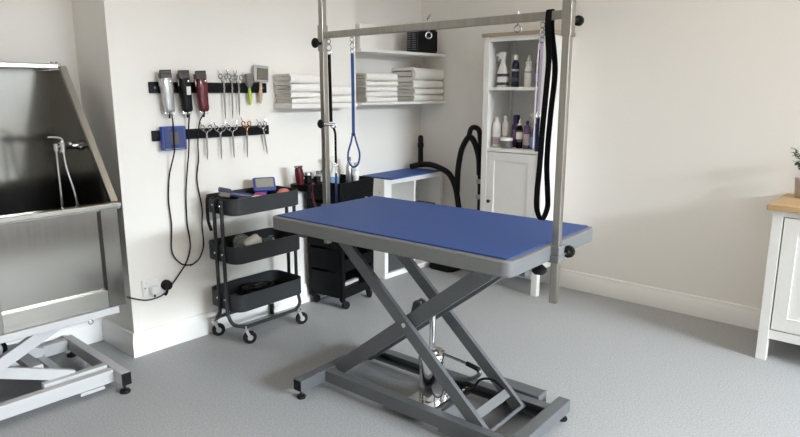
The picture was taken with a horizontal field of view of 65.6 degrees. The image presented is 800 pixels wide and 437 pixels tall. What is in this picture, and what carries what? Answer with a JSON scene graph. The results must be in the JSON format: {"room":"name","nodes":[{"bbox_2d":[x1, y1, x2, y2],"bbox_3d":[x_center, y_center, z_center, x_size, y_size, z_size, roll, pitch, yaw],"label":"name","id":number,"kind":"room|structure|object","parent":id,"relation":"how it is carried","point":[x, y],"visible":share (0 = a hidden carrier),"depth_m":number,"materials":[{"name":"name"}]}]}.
{"room":"pet grooming salon","nodes":[
{"label":"pet grooming salon","id":0,"kind":"room"},
{"bbox_2d":[0,0,81,105],"bbox_3d":[-2.631,-0.478,2.069,0.245,2.700,2.900,10,15,40],"label":"wall","id":1,"kind":"structure","parent":0,"point":[31,31],"depth_m":2.90,"materials":[{"name":"paint"}]},
{"bbox_2d":[6,317,103,344],"bbox_3d":[-2.532,0.802,2.244,0.019,0.122,2.900,10,15,40],"label":"baseboard","id":2,"kind":"structure","parent":1,"relation":"attached to","point":[87,333],"depth_m":3.22,"materials":[{"name":"white paint"}]},
{"bbox_2d":[71,0,356,332],"bbox_3d":[-1.023,-0.792,3.595,0.593,2.700,1.565,10,15,40],"label":"wall","id":3,"kind":"structure","parent":0,"point":[122,46],"depth_m":3.19,"materials":[{"name":"paint"}]},
{"bbox_2d":[102,317,133,357],"bbox_3d":[-1.448,0.608,3.189,0.367,0.122,0.019,10,15,40],"label":"baseboard","id":4,"kind":"structure","parent":3,"relation":"attached to","point":[116,335],"depth_m":3.17,"materials":[{"name":"white paint"}]},
{"bbox_2d":[141,274,169,296],"bbox_3d":[-1.228,0.338,3.125,0.012,0.086,0.146,10,15,40],"label":"wall socket","id":5,"kind":"object","parent":3,"relation":"attached to","point":[146,283],"visible":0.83,"depth_m":3.10,"materials":[{"name":"white plastic"}]},
{"bbox_2d":[148,284,159,296],"bbox_3d":[-1.228,0.364,3.105,0.026,0.061,0.052,10,15,40],"label":"plug","id":6,"kind":"object","parent":5,"relation":"attached to","point":[153,289],"visible":1,"depth_m":3.09,"materials":[{"name":"white plastic"}]},
{"bbox_2d":[161,280,172,295],"bbox_3d":[-1.179,0.353,3.148,0.040,0.082,0.054,10,15,40],"label":"plug","id":7,"kind":"object","parent":5,"relation":"attached to","point":[166,285],"visible":1,"depth_m":3.13,"materials":[{"name":"black plastic"}]},
{"bbox_2d":[148,82,266,92],"bbox_3d":[-0.972,-0.676,3.207,0.018,0.053,0.679,10,15,40],"label":"rail","id":8,"kind":"object","parent":3,"relation":"attached to","point":[153,87],"visible":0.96,"depth_m":3.23,"materials":[{"name":"black plastic"}]},
{"bbox_2d":[127,70,192,300],"bbox_3d":[-1.174,-0.151,3.034,0.066,1.128,0.398,10,15,40],"label":"hair clipper","id":9,"kind":"object","parent":8,"relation":"hanging from","point":[184,86],"visible":0.99,"depth_m":3.06,"materials":[{"name":"black plastic"}]},
{"bbox_2d":[158,70,191,265],"bbox_3d":[-1.114,-0.230,3.088,0.068,0.996,0.121,10,15,40],"label":"hair clipper","id":10,"kind":"object","parent":8,"relation":"hanging from","point":[165,82],"visible":1,"depth_m":2.98,"materials":[{"name":"silver metal"}]},
{"bbox_2d":[190,70,208,265],"bbox_3d":[-1.036,-0.247,3.187,0.150,1.001,0.058,-6,13,-28],"label":"hair clipper","id":11,"kind":"object","parent":8,"relation":"hanging from","point":[200,82],"visible":1,"depth_m":3.12,"materials":[{"name":"red plastic"}]},
{"bbox_2d":[218,70,228,117],"bbox_3d":[-0.919,-0.646,3.251,0.010,0.261,0.068,10,15,40],"label":"scissors","id":12,"kind":"object","parent":8,"relation":"attached to","point":[224,88],"visible":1,"depth_m":3.25,"materials":[{"name":"silver metal"}]},
{"bbox_2d":[226,70,236,118],"bbox_3d":[-0.885,-0.658,3.288,0.010,0.254,0.068,10,15,40],"label":"scissors","id":13,"kind":"object","parent":8,"relation":"attached to","point":[232,88],"visible":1,"depth_m":3.28,"materials":[{"name":"silver metal"}]},
{"bbox_2d":[233,71,243,113],"bbox_3d":[-0.858,-0.669,3.317,0.010,0.236,0.068,10,15,40],"label":"scissors","id":14,"kind":"object","parent":8,"relation":"attached to","point":[233,71],"visible":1,"depth_m":3.31,"materials":[{"name":"silver metal"}]},
{"bbox_2d":[244,74,252,104],"bbox_3d":[-0.814,-0.699,3.357,0.019,0.167,0.052,10,15,40],"label":"brush","id":15,"kind":"object","parent":8,"relation":"attached to","point":[248,77],"visible":1,"depth_m":3.35,"materials":[{"name":"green plastic"}]},
{"bbox_2d":[253,65,268,103],"bbox_3d":[-0.761,-0.736,3.410,0.020,0.209,0.100,10,15,40],"label":"brush","id":16,"kind":"object","parent":8,"relation":"attached to","point":[260,73],"visible":1,"depth_m":3.40,"materials":[{"name":"grey plastic"}]},
{"bbox_2d":[151,125,268,140],"bbox_3d":[-0.972,-0.451,3.253,0.018,0.051,0.687,10,15,40],"label":"rail","id":17,"kind":"object","parent":3,"relation":"attached to","point":[252,130],"visible":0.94,"depth_m":3.28,"materials":[{"name":"black plastic"}]},
{"bbox_2d":[159,126,186,150],"bbox_3d":[-1.116,-0.397,3.058,0.030,0.116,0.128,10,15,40],"label":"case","id":18,"kind":"object","parent":17,"relation":"attached to","point":[166,132],"visible":1,"depth_m":3.04,"materials":[{"name":"blue plastic"}]},
{"bbox_2d":[200,121,212,157],"bbox_3d":[-0.997,-0.404,3.211,0.010,0.202,0.076,10,15,40],"label":"scissors","id":19,"kind":"object","parent":17,"relation":"attached to","point":[206,135],"visible":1,"depth_m":3.21,"materials":[{"name":"silver metal"}]},
{"bbox_2d":[213,122,225,157],"bbox_3d":[-0.944,-0.409,3.271,0.010,0.201,0.076,10,15,40],"label":"scissors","id":20,"kind":"object","parent":17,"relation":"attached to","point":[220,136],"visible":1,"depth_m":3.27,"materials":[{"name":"silver metal"}]},
{"bbox_2d":[226,121,237,157],"bbox_3d":[-0.896,-0.422,3.324,0.010,0.201,0.076,10,15,40],"label":"scissors","id":21,"kind":"object","parent":17,"relation":"attached to","point":[237,121],"visible":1,"depth_m":3.32,"materials":[{"name":"silver metal"}]},
{"bbox_2d":[241,117,251,155],"bbox_3d":[-0.835,-0.442,3.390,0.010,0.221,0.072,10,15,40],"label":"scissors","id":22,"kind":"object","parent":17,"relation":"attached to","point":[251,117],"visible":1,"depth_m":3.39,"materials":[{"name":"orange metal"}]},
{"bbox_2d":[256,119,267,153],"bbox_3d":[-0.768,-0.460,3.464,0.010,0.208,0.072,10,15,40],"label":"scissors","id":23,"kind":"object","parent":17,"relation":"attached to","point":[263,131],"visible":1,"depth_m":3.47,"materials":[{"name":"silver metal"}]},
{"bbox_2d":[133,282,325,357],"bbox_3d":[-0.800,0.512,3.651,0.019,0.122,1.584,10,15,40],"label":"baseboard","id":24,"kind":"structure","parent":3,"relation":"attached to","point":[147,341],"depth_m":3.30,"materials":[{"name":"white paint"}]},
{"bbox_2d":[274,102,356,108],"bbox_3d":[-0.489,-0.667,3.653,0.164,0.027,0.506,10,15,40],"label":"wall shelf","id":25,"kind":"object","parent":3,"relation":"attached to","point":[345,104],"visible":0.84,"depth_m":3.50,"materials":[{"name":"white paint"}]},
{"bbox_2d":[276,98,319,103],"bbox_3d":[-0.578,-0.675,3.544,0.149,0.032,0.222,10,15,40],"label":"folded towel","id":26,"kind":"object","parent":25,"relation":"on","point":[293,100],"visible":0.97,"depth_m":3.48,"materials":[{"name":"white fabric"}]},
{"bbox_2d":[275,92,319,97],"bbox_3d":[-0.582,-0.707,3.540,0.148,0.033,0.223,10,15,40],"label":"folded towel","id":27,"kind":"object","parent":26,"relation":"on","point":[292,94],"visible":1,"depth_m":3.48,"materials":[{"name":"white fabric"}]},
{"bbox_2d":[275,83,319,91],"bbox_3d":[-0.580,-0.745,3.526,0.149,0.047,0.222,10,15,40],"label":"folded towel","id":28,"kind":"object","parent":27,"relation":"on","point":[315,87],"visible":1,"depth_m":3.47,"materials":[{"name":"white fabric"}]},
{"bbox_2d":[274,73,319,83],"bbox_3d":[-0.581,-0.793,3.516,0.149,0.054,0.222,10,15,40],"label":"folded towel","id":29,"kind":"object","parent":28,"relation":"on","point":[292,78],"visible":0.99,"depth_m":3.46,"materials":[{"name":"white fabric"}]},
{"bbox_2d":[319,95,355,102],"bbox_3d":[-0.398,-0.721,3.738,0.148,0.042,0.241,10,15,40],"label":"folded towel","id":30,"kind":"object","parent":25,"relation":"on","point":[347,98],"visible":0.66,"depth_m":3.69,"materials":[{"name":"white fabric"}]},
{"bbox_2d":[319,86,354,94],"bbox_3d":[-0.404,-0.771,3.730,0.149,0.061,0.243,10,15,40],"label":"folded towel","id":31,"kind":"object","parent":30,"relation":"on","point":[336,90],"visible":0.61,"depth_m":3.69,"materials":[{"name":"white fabric"}]},
{"bbox_2d":[355,0,421,175],"bbox_3d":[-0.283,-0.991,4.559,0.400,2.700,0.890,10,15,40],"label":"wall","id":32,"kind":"structure","parent":0,"point":[387,135],"depth_m":4.49,"materials":[{"name":"paint"}]},
{"bbox_2d":[355,48,445,57],"bbox_3d":[-0.042,-1.146,4.311,0.240,0.020,0.887,10,15,40],"label":"wall shelf","id":33,"kind":"object","parent":32,"relation":"attached to","point":[362,51],"visible":0.76,"depth_m":4.24,"materials":[{"name":"white paint"}]},
{"bbox_2d":[355,24,375,48],"bbox_3d":[-0.267,-1.174,4.023,0.174,0.150,0.150,10,15,40],"label":"storage box","id":34,"kind":"object","parent":33,"relation":"on","point":[368,41],"visible":0.4,"depth_m":3.95,"materials":[{"name":"white"}]},
{"bbox_2d":[407,30,436,52],"bbox_3d":[0.158,-1.272,4.447,0.109,0.170,0.242,10,15,40],"label":"speaker","id":35,"kind":"object","parent":33,"relation":"on","point":[417,41],"visible":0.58,"depth_m":4.38},
{"bbox_2d":[407,32,415,49],"bbox_3d":[0.078,-1.251,4.360,0.078,0.127,0.004,10,15,40],"label":"grille","id":36,"kind":"object","parent":35,"relation":"attached to","point":[411,36],"depth_m":4.36,"materials":[{"name":"grey plastic"}]},
{"bbox_2d":[419,31,436,50],"bbox_3d":[0.202,-1.266,4.417,0.003,0.138,0.205,10,15,40],"label":"grille","id":37,"kind":"object","parent":35,"relation":"attached to","point":[425,44],"depth_m":4.41,"materials":[{"name":"black plastic"}]},
{"bbox_2d":[356,101,445,104],"bbox_3d":[-0.042,-0.818,4.379,0.240,0.017,0.887,10,15,40],"label":"wall shelf","id":38,"kind":"object","parent":32,"relation":"attached to","point":[397,102],"visible":0.62,"depth_m":4.26,"materials":[{"name":"white paint"}]},
{"bbox_2d":[356,97,397,101],"bbox_3d":[-0.194,-0.806,4.193,0.220,0.035,0.306,10,15,40],"label":"folded towel","id":39,"kind":"object","parent":38,"relation":"on","point":[360,99],"visible":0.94,"depth_m":4.10,"materials":[{"name":"white fabric"}]},
{"bbox_2d":[356,91,396,96],"bbox_3d":[-0.197,-0.841,4.188,0.221,0.037,0.308,10,15,40],"label":"folded towel","id":40,"kind":"object","parent":39,"relation":"on","point":[358,93],"visible":0.91,"depth_m":4.11,"materials":[{"name":"white fabric"}]},
{"bbox_2d":[356,86,397,90],"bbox_3d":[-0.197,-0.873,4.175,0.221,0.034,0.308,10,15,40],"label":"folded towel","id":41,"kind":"object","parent":40,"relation":"on","point":[358,88],"visible":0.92,"depth_m":4.08,"materials":[{"name":"white fabric"}]},
{"bbox_2d":[356,81,397,85],"bbox_3d":[-0.196,-0.907,4.170,0.222,0.035,0.307,10,15,40],"label":"folded towel","id":42,"kind":"object","parent":41,"relation":"on","point":[363,83],"visible":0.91,"depth_m":4.08,"materials":[{"name":"white fabric"}]},
{"bbox_2d":[356,73,397,80],"bbox_3d":[-0.197,-0.949,4.160,0.222,0.053,0.307,10,15,40],"label":"folded towel","id":43,"kind":"object","parent":42,"relation":"on","point":[361,76],"visible":0.92,"depth_m":4.05,"materials":[{"name":"white fabric"}]},
{"bbox_2d":[397,95,442,100],"bbox_3d":[0.130,-0.889,4.566,0.224,0.046,0.343,10,15,40],"label":"folded towel","id":44,"kind":"object","parent":38,"relation":"on","point":[415,97],"visible":0.91,"depth_m":4.46,"materials":[{"name":"white fabric"}]},
{"bbox_2d":[394,88,443,94],"bbox_3d":[0.133,-0.936,4.560,0.223,0.048,0.344,10,15,40],"label":"folded towel","id":45,"kind":"object","parent":44,"relation":"on","point":[401,91],"visible":0.98,"depth_m":4.46,"materials":[{"name":"white fabric"}]},
{"bbox_2d":[396,80,442,87],"bbox_3d":[0.127,-0.983,4.542,0.223,0.056,0.340,10,15,40],"label":"folded towel","id":46,"kind":"object","parent":45,"relation":"on","point":[402,83],"visible":0.96,"depth_m":4.43,"materials":[{"name":"white fabric"}]},
{"bbox_2d":[392,67,444,80],"bbox_3d":[0.135,-1.054,4.533,0.226,0.088,0.342,10,15,40],"label":"folded towel","id":47,"kind":"object","parent":46,"relation":"on","point":[411,73],"visible":0.94,"depth_m":4.43,"materials":[{"name":"white fabric"}]},
{"bbox_2d":[0,265,799,436],"bbox_3d":[1.200,1.236,0.640,8.300,0.080,5.555,10,15,40],"label":"floor","id":48,"kind":"structure","parent":0,"point":[624,368],"depth_m":2.89,"materials":[{"name":"plastic"}]},
{"bbox_2d":[0,61,131,420],"bbox_3d":[-1.795,0.107,2.383,0.672,1.428,1.239,10,15,40],"label":"bath","id":49,"kind":"object","parent":48,"relation":"on","point":[61,258],"visible":1,"depth_m":2.64,"materials":[{"name":"silver metal"}]},
{"bbox_2d":[47,136,82,207],"bbox_3d":[-1.458,-0.110,2.737,0.098,0.511,0.153,10,15,40],"label":"mixer tap","id":50,"kind":"object","parent":49,"relation":"on","point":[61,146],"depth_m":2.70,"materials":[{"name":"silver metal"}]},
{"bbox_2d":[206,186,307,343],"bbox_3d":[-0.787,0.236,3.382,0.313,0.772,0.509,9,15,38],"label":"trolley","id":51,"kind":"object","parent":48,"relation":"on","point":[287,284],"visible":0.97,"depth_m":3.27,"materials":[{"name":"grey metal"}]},
{"bbox_2d":[205,195,216,230],"bbox_3d":[-0.943,-0.029,3.146,0.032,0.183,0.075,10,15,40],"label":"leather strap","id":52,"kind":"object","parent":51,"relation":"hanging from","point":[208,196],"visible":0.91,"depth_m":3.12,"materials":[{"name":"black leather"}]},
{"bbox_2d":[218,187,253,198],"bbox_3d":[-0.842,-0.106,3.203,0.185,0.124,0.040,-7,14,-31],"label":"brush","id":53,"kind":"object","parent":51,"relation":"in","point":[225,192],"visible":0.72,"depth_m":3.17,"materials":[{"name":"blue plastic"}]},
{"bbox_2d":[233,234,261,247],"bbox_3d":[-0.799,0.137,3.269,0.152,0.118,0.120,-8,14,-33],"label":"cloth","id":54,"kind":"object","parent":51,"relation":"in","point":[240,240],"visible":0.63,"depth_m":3.24,"materials":[{"name":"beige fabric"}]},
{"bbox_2d":[206,186,297,215],"bbox_3d":[-0.781,-0.099,3.310,0.262,0.086,0.455,9,15,38],"label":"tray","id":55,"kind":"object","parent":51,"relation":"on","point":[228,207],"depth_m":3.18,"materials":[{"name":"grey metal"}]},
{"bbox_2d":[209,227,299,264],"bbox_3d":[-0.781,0.144,3.360,0.262,0.092,0.455,9,15,38],"label":"tray","id":56,"kind":"object","parent":51,"relation":"on","point":[283,244],"depth_m":3.25,"materials":[{"name":"grey metal"}]},
{"bbox_2d":[212,270,300,312],"bbox_3d":[-0.781,0.394,3.412,0.262,0.094,0.455,9,15,38],"label":"tray","id":57,"kind":"object","parent":51,"relation":"on","point":[287,284],"depth_m":3.36,"materials":[{"name":"grey metal"}]},
{"bbox_2d":[240,281,274,295],"bbox_3d":[-0.780,0.390,3.411,0.128,0.073,0.254,8,14,35],"label":"power cable","id":58,"kind":"object","parent":51,"relation":"in","point":[260,285],"visible":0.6,"depth_m":3.39,"materials":[{"name":"black rubber"}]},
{"bbox_2d":[254,192,265,194],"bbox_3d":[-0.751,-0.106,3.329,0.085,0.075,0.045,-6,13,-25],"label":"brush","id":59,"kind":"object","parent":51,"relation":"in","point":[256,193],"visible":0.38,"depth_m":3.31,"materials":[{"name":"purple plastic"}]},
{"bbox_2d":[252,177,275,194],"bbox_3d":[-0.738,-0.154,3.391,0.121,0.138,0.069,-5,13,-22],"label":"brush","id":60,"kind":"object","parent":51,"relation":"in","point":[260,184],"visible":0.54,"depth_m":3.38,"materials":[{"name":"blue plastic"}]},
{"bbox_2d":[262,237,274,241],"bbox_3d":[-0.727,0.139,3.380,0.050,0.073,0.105,8,14,35],"label":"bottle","id":61,"kind":"object","parent":51,"relation":"in","point":[266,238],"visible":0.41,"depth_m":3.37,"materials":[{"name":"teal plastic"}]},
{"bbox_2d":[262,189,277,194],"bbox_3d":[-0.737,-0.132,3.494,0.140,0.058,0.020,-11,16,-42],"label":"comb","id":62,"kind":"object","parent":51,"relation":"in","point":[276,190],"visible":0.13,"depth_m":3.49,"materials":[{"name":"black"}]},
{"bbox_2d":[277,188,288,192],"bbox_3d":[-0.638,-0.122,3.393,0.060,0.080,0.085,7,13,29],"label":"pad","id":63,"kind":"object","parent":51,"relation":"in","point":[283,189],"visible":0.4,"depth_m":3.37,"materials":[{"name":"red"}]},
{"bbox_2d":[290,174,373,308],"bbox_3d":[-0.401,0.147,3.805,0.290,0.775,0.490,8,14,33],"label":"cart","id":64,"kind":"object","parent":48,"relation":"on","point":[331,272],"visible":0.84,"depth_m":3.75,"materials":[{"name":"black plastic"}]},
{"bbox_2d":[294,165,304,184],"bbox_3d":[-0.576,-0.249,3.561,0.049,0.109,0.057,5,13,24],"label":"hair clipper","id":65,"kind":"object","parent":64,"relation":"on","point":[299,175],"visible":1,"depth_m":3.55,"materials":[{"name":"red plastic"}]},
{"bbox_2d":[303,172,311,182],"bbox_3d":[-0.542,-0.241,3.640,0.050,0.062,0.050,10,15,40],"label":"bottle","id":66,"kind":"object","parent":64,"relation":"on","point":[307,175],"visible":0.94,"depth_m":3.62,"materials":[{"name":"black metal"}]},
{"bbox_2d":[310,183,316,206],"bbox_3d":[-0.484,-0.119,3.556,0.048,0.163,0.048,5,13,23],"label":"strap","id":67,"kind":"object","parent":64,"relation":"hanging from","point":[312,184],"visible":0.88,"depth_m":3.54,"materials":[{"name":"red plastic"}]},
{"bbox_2d":[314,176,320,182],"bbox_3d":[-0.483,-0.228,3.624,0.042,0.042,0.042,10,15,40],"label":"round tin","id":68,"kind":"object","parent":64,"relation":"on","point":[317,179],"visible":1,"depth_m":3.61,"materials":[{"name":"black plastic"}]},
{"bbox_2d":[315,171,321,181],"bbox_3d":[-0.486,-0.223,3.713,0.040,0.126,0.040,10,15,40],"label":"spray can","id":69,"kind":"object","parent":64,"relation":"on","point":[318,173],"visible":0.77,"depth_m":3.69,"materials":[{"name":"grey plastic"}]},
{"bbox_2d":[330,157,338,182],"bbox_3d":[-0.410,-0.279,3.804,0.070,0.198,0.042,-6,13,-25],"label":"spray bottle","id":70,"kind":"object","parent":64,"relation":"on","point":[332,159],"visible":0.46,"depth_m":3.79,"materials":[{"name":"white plastic"}]},
{"bbox_2d":[306,174,373,201],"bbox_3d":[-0.367,-0.190,3.792,0.286,0.110,0.336,8,14,33],"label":"tray","id":71,"kind":"object","parent":64,"relation":"on","point":[363,187],"depth_m":3.69,"materials":[{"name":"black plastic"}]},
{"bbox_2d":[313,272,369,297],"bbox_3d":[-0.363,0.418,3.915,0.260,0.060,0.310,8,14,33],"label":"shelf","id":72,"kind":"object","parent":64,"relation":"attached to","point":[355,283],"depth_m":3.81,"materials":[{"name":"black plastic"}]},
{"bbox_2d":[346,157,352,181],"bbox_3d":[-0.320,-0.294,3.900,0.042,0.190,0.042,10,15,40],"label":"pump bottle","id":73,"kind":"object","parent":64,"relation":"on","point":[349,171],"visible":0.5,"depth_m":3.88,"materials":[{"name":"silver metal"}]},
{"bbox_2d":[353,162,358,180],"bbox_3d":[-0.276,-0.273,3.880,0.038,0.157,0.038,10,15,40],"label":"pump bottle","id":74,"kind":"object","parent":64,"relation":"on","point":[355,170],"visible":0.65,"depth_m":3.86,"materials":[{"name":"white"}]},
{"bbox_2d":[366,171,442,278],"bbox_3d":[0.023,0.019,4.599,0.233,0.705,0.656,10,15,40],"label":"cube shelf","id":75,"kind":"object","parent":48,"relation":"on","point":[426,187],"visible":0.3,"depth_m":4.53,"materials":[{"name":"white paint"}]},
{"bbox_2d":[388,253,403,271],"bbox_3d":[-0.084,0.240,4.518,0.196,0.232,0.256,10,15,40],"label":"storage bin","id":76,"kind":"object","parent":75,"relation":"on","point":[394,263],"visible":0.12,"depth_m":4.43,"materials":[{"name":"grey fabric"}]},
{"bbox_2d":[362,168,439,179],"bbox_3d":[0.017,-0.328,4.510,0.270,0.010,0.580,9,15,37],"label":"rubber mat","id":77,"kind":"object","parent":75,"relation":"on","point":[401,173],"visible":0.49,"depth_m":4.47,"materials":[{"name":"blue rubber"}]},
{"bbox_2d":[273,215,592,436],"bbox_3d":[0.102,0.402,2.510,1.112,0.799,0.648,9,15,38],"label":"table","id":78,"kind":"object","parent":48,"relation":"on","point":[440,388],"visible":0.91,"depth_m":2.46,"materials":[{"name":"grey metal"}]},
{"bbox_2d":[277,196,587,259],"bbox_3d":[0.102,0.008,2.429,1.068,0.004,0.604,9,15,38],"label":"rubber mat","id":79,"kind":"object","parent":78,"relation":"on","point":[490,234],"visible":0.99,"depth_m":2.35,"materials":[{"name":"blue rubber"}]},
{"bbox_2d":[311,0,583,303],"bbox_3d":[0.107,-0.457,2.340,1.174,1.350,0.134,9,15,38],"label":"gantry","id":80,"kind":"object","parent":78,"relation":"attached to","point":[567,14],"visible":0.91,"depth_m":2.06,"materials":[{"name":"metal"}]},
{"bbox_2d":[317,39,337,201],"bbox_3d":[-0.311,-0.413,2.678,0.092,0.703,0.036,-5,13,-24],"label":"leash","id":81,"kind":"object","parent":80,"relation":"hanging from","point":[320,123],"visible":1,"depth_m":2.68,"materials":[{"name":"black fabric"}]},
{"bbox_2d":[347,37,360,167],"bbox_3d":[-0.196,-0.478,2.583,0.059,0.536,0.016,-3,12,-14],"label":"leash","id":82,"kind":"object","parent":80,"relation":"hanging from","point":[352,54],"visible":1,"depth_m":2.58,"materials":[{"name":"blue fabric"}]},
{"bbox_2d":[532,21,544,151],"bbox_3d":[0.451,-0.423,2.010,0.026,0.413,0.010,-1,12,-7],"label":"leash","id":83,"kind":"object","parent":80,"relation":"hanging from","point":[540,46],"visible":0.98,"depth_m":2.01,"materials":[{"name":"purple fabric"}]},
{"bbox_2d":[534,9,557,219],"bbox_3d":[0.479,-0.327,2.025,0.026,0.677,0.091,9,15,38],"label":"strap","id":84,"kind":"object","parent":80,"relation":"hanging from","point":[550,41],"visible":0.94,"depth_m":2.03,"materials":[{"name":"black"}]},
{"bbox_2d":[410,125,481,272],"bbox_3d":[0.322,-0.156,4.553,0.614,1.068,0.189,10,15,40],"label":"vacuum cleaner","id":85,"kind":"object","parent":48,"relation":"on","point":[455,181],"visible":0.77,"depth_m":4.46,"materials":[{"name":"black"}]},
{"bbox_2d":[480,30,574,296],"bbox_3d":[0.805,-0.357,4.076,0.478,1.654,0.349,10,15,40],"label":"tall cabinet","id":86,"kind":"object","parent":48,"relation":"on","point":[508,175],"visible":0.49,"depth_m":4.02,"materials":[{"name":"white wood"}]},
{"bbox_2d":[492,117,500,146],"bbox_3d":[0.637,-0.571,4.089,0.056,0.195,0.056,10,15,40],"label":"shampoo bottle","id":87,"kind":"object","parent":86,"relation":"on","point":[496,130],"visible":0.98,"depth_m":4.07,"materials":[{"name":"white plastic"}]},
{"bbox_2d":[496,52,508,86],"bbox_3d":[0.661,-0.960,4.001,0.088,0.220,0.055,10,15,40],"label":"spray bottle","id":88,"kind":"object","parent":86,"relation":"on","point":[503,73],"visible":0.98,"depth_m":3.98,"materials":[{"name":"white plastic"}]},
{"bbox_2d":[501,116,508,136],"bbox_3d":[0.696,-0.576,4.103,0.049,0.198,0.049,10,15,40],"label":"shampoo bottle","id":89,"kind":"object","parent":86,"relation":"on","point":[505,125],"visible":0.78,"depth_m":4.08,"materials":[{"name":"white plastic"}]},
{"bbox_2d":[500,137,512,147],"bbox_3d":[0.689,-0.490,4.012,0.082,0.066,0.082,10,15,40],"label":"jar","id":90,"kind":"object","parent":86,"relation":"on","point":[505,142],"visible":1,"depth_m":3.98,"materials":[{"name":"grey plastic"}]},
{"bbox_2d":[511,55,518,86],"bbox_3d":[0.733,-0.937,3.940,0.050,0.200,0.050,10,15,40],"label":"shampoo bottle","id":91,"kind":"object","parent":86,"relation":"on","point":[515,65],"visible":0.92,"depth_m":3.92,"materials":[{"name":"blue plastic"}]},
{"bbox_2d":[511,115,519,146],"bbox_3d":[0.762,-0.574,4.071,0.057,0.208,0.057,10,15,40],"label":"shampoo bottle","id":92,"kind":"object","parent":86,"relation":"on","point":[516,118],"visible":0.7,"depth_m":4.05,"materials":[{"name":"purple plastic"}]},
{"bbox_2d":[516,120,522,147],"bbox_3d":[0.768,-0.543,3.984,0.046,0.182,0.046,10,15,40],"label":"shampoo bottle","id":93,"kind":"object","parent":86,"relation":"on","point":[519,130],"visible":1,"depth_m":3.97,"materials":[{"name":"black plastic"}]},
{"bbox_2d":[523,121,530,148],"bbox_3d":[0.808,-0.532,3.943,0.045,0.176,0.045,10,15,40],"label":"shampoo bottle","id":94,"kind":"object","parent":86,"relation":"on","point":[527,129],"visible":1,"depth_m":3.93,"materials":[{"name":"purple plastic"}]},
{"bbox_2d":[524,55,531,86],"bbox_3d":[0.804,-0.922,3.880,0.049,0.195,0.049,10,15,40],"label":"shampoo bottle","id":95,"kind":"object","parent":86,"relation":"on","point":[528,69],"visible":0.98,"depth_m":3.87,"materials":[{"name":"white plastic"}]},
{"bbox_2d":[530,113,537,149],"bbox_3d":[0.852,-0.550,3.906,0.080,0.228,0.048,10,15,40],"label":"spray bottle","id":96,"kind":"object","parent":86,"relation":"on","point":[532,114],"visible":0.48,"depth_m":3.90,"materials":[{"name":"blue plastic"}]},
{"bbox_2d":[534,49,539,86],"bbox_3d":[0.861,-0.927,3.828,0.055,0.225,0.055,10,15,40],"label":"shampoo bottle","id":97,"kind":"object","parent":86,"relation":"on","point":[539,49],"visible":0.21,"depth_m":3.82,"materials":[{"name":"white plastic"}]},
{"bbox_2d":[755,193,799,359],"bbox_3d":[2.394,0.372,2.719,1.377,0.774,0.458,10,15,40],"label":"sideboard","id":98,"kind":"object","parent":48,"relation":"on","point":[780,307],"visible":1,"depth_m":2.95,"materials":[{"name":"white wood"}]},
{"bbox_2d":[791,148,799,197],"bbox_3d":[2.010,-0.227,3.093,0.128,0.246,0.182,4,12,17],"label":"potted plant","id":99,"kind":"object","parent":98,"relation":"on","point":[797,179],"visible":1,"depth_m":3.10,"materials":[{"name":"green plant"}]},
{"bbox_2d":[421,0,799,308],"bbox_3d":[3.006,-0.538,2.362,8.300,2.700,0.100,10,15,40],"label":"wall","id":100,"kind":"structure","parent":0,"point":[684,124],"depth_m":3.63,"materials":[{"name":"paint"}]},
{"bbox_2d":[516,266,760,329],"bbox_3d":[3.079,0.753,2.481,7.800,0.122,0.019,10,15,40],"label":"baseboard","id":101,"kind":"structure","parent":100,"relation":"attached to","point":[735,314],"depth_m":3.76,"materials":[{"name":"white paint"}]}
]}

